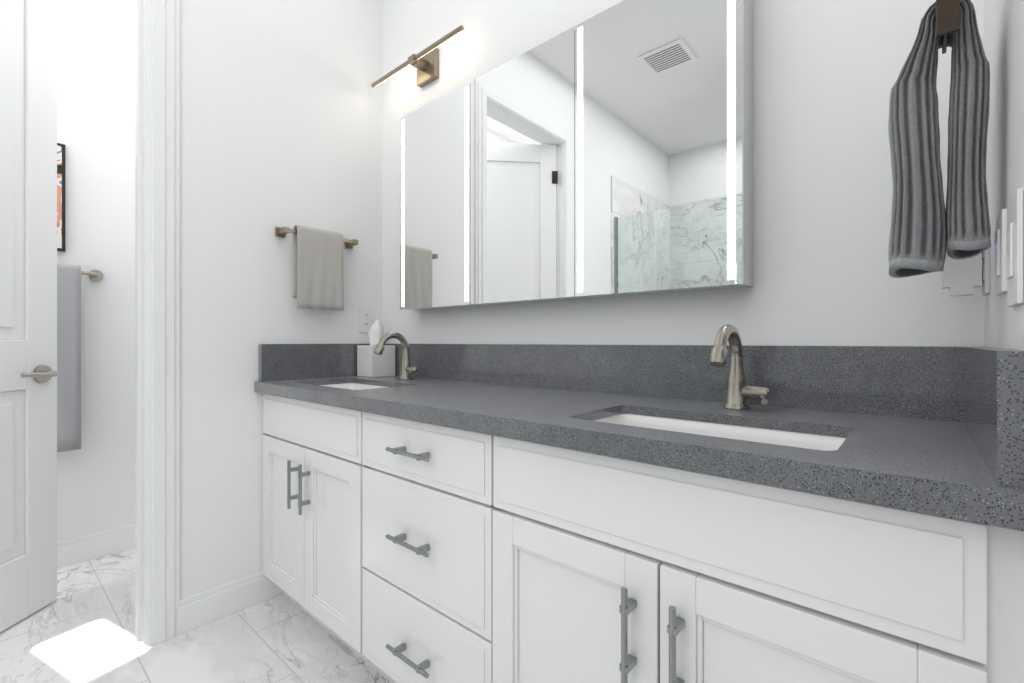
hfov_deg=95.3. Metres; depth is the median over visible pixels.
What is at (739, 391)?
faucet
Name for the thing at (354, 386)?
sink
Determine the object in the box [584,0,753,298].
mirror
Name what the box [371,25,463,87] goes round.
sconce
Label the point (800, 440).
sink
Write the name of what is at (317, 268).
towel rail
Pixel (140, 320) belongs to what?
trim
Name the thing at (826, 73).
wall
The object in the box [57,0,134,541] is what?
wall
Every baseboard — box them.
[57,524,134,568]
[177,571,282,634]
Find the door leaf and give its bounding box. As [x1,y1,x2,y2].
[0,0,57,631]
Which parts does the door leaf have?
handle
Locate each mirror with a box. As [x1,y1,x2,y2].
[400,81,471,310]
[472,21,583,306]
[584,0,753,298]
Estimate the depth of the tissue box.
2.06 m
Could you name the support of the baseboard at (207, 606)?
attached to the wall at (281, 113)
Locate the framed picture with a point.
(60, 197)
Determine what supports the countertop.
on the bathroom vanity
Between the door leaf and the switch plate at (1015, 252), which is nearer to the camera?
the switch plate at (1015, 252)
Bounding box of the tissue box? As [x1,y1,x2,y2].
[357,320,394,376]
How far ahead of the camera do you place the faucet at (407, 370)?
1.88 m
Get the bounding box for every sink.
[320,383,386,389]
[591,413,845,450]
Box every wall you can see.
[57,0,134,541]
[180,0,381,599]
[382,0,983,346]
[984,0,1023,349]
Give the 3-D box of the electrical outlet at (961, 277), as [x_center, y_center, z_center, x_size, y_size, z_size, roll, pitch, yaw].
[0.833,-0.142,0.860,0.062,0.115,0.070,0,0,41]
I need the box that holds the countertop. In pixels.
[254,344,1023,531]
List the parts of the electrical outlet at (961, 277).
electrical outlet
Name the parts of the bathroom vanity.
door, handle, handle, door, handle, handle, handle, drawer, drawer, drawer, door, handle, handle, door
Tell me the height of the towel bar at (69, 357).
0.824 m
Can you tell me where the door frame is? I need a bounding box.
[147,0,179,646]
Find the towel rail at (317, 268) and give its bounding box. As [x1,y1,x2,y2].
[275,225,357,310]
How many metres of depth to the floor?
1.56 m
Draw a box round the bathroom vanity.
[262,393,1023,682]
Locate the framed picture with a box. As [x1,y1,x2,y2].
[57,143,64,251]
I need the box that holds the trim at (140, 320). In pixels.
[135,0,146,645]
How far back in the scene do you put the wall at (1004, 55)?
0.68 m
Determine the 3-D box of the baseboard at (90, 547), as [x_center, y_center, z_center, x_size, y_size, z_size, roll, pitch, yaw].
[-2.533,0.958,1.520,0.014,0.115,3.580,0,0,41]
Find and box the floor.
[0,548,389,682]
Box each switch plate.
[995,209,1006,294]
[1006,188,1023,306]
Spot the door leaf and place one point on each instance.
(28, 308)
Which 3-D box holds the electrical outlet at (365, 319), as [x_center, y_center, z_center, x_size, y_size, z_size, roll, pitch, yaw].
[-0.679,-0.100,2.170,0.008,0.115,0.070,0,0,41]
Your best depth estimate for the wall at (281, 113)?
1.80 m
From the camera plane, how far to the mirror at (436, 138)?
1.82 m
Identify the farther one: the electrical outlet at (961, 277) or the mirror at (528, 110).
the mirror at (528, 110)
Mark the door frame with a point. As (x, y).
(163, 310)
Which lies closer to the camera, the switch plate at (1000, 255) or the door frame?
the switch plate at (1000, 255)
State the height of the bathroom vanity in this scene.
0.820 m
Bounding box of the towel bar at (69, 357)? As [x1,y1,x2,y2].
[57,263,102,451]
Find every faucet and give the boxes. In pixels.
[374,332,417,379]
[710,324,770,409]
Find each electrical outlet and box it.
[359,307,372,331]
[941,248,989,296]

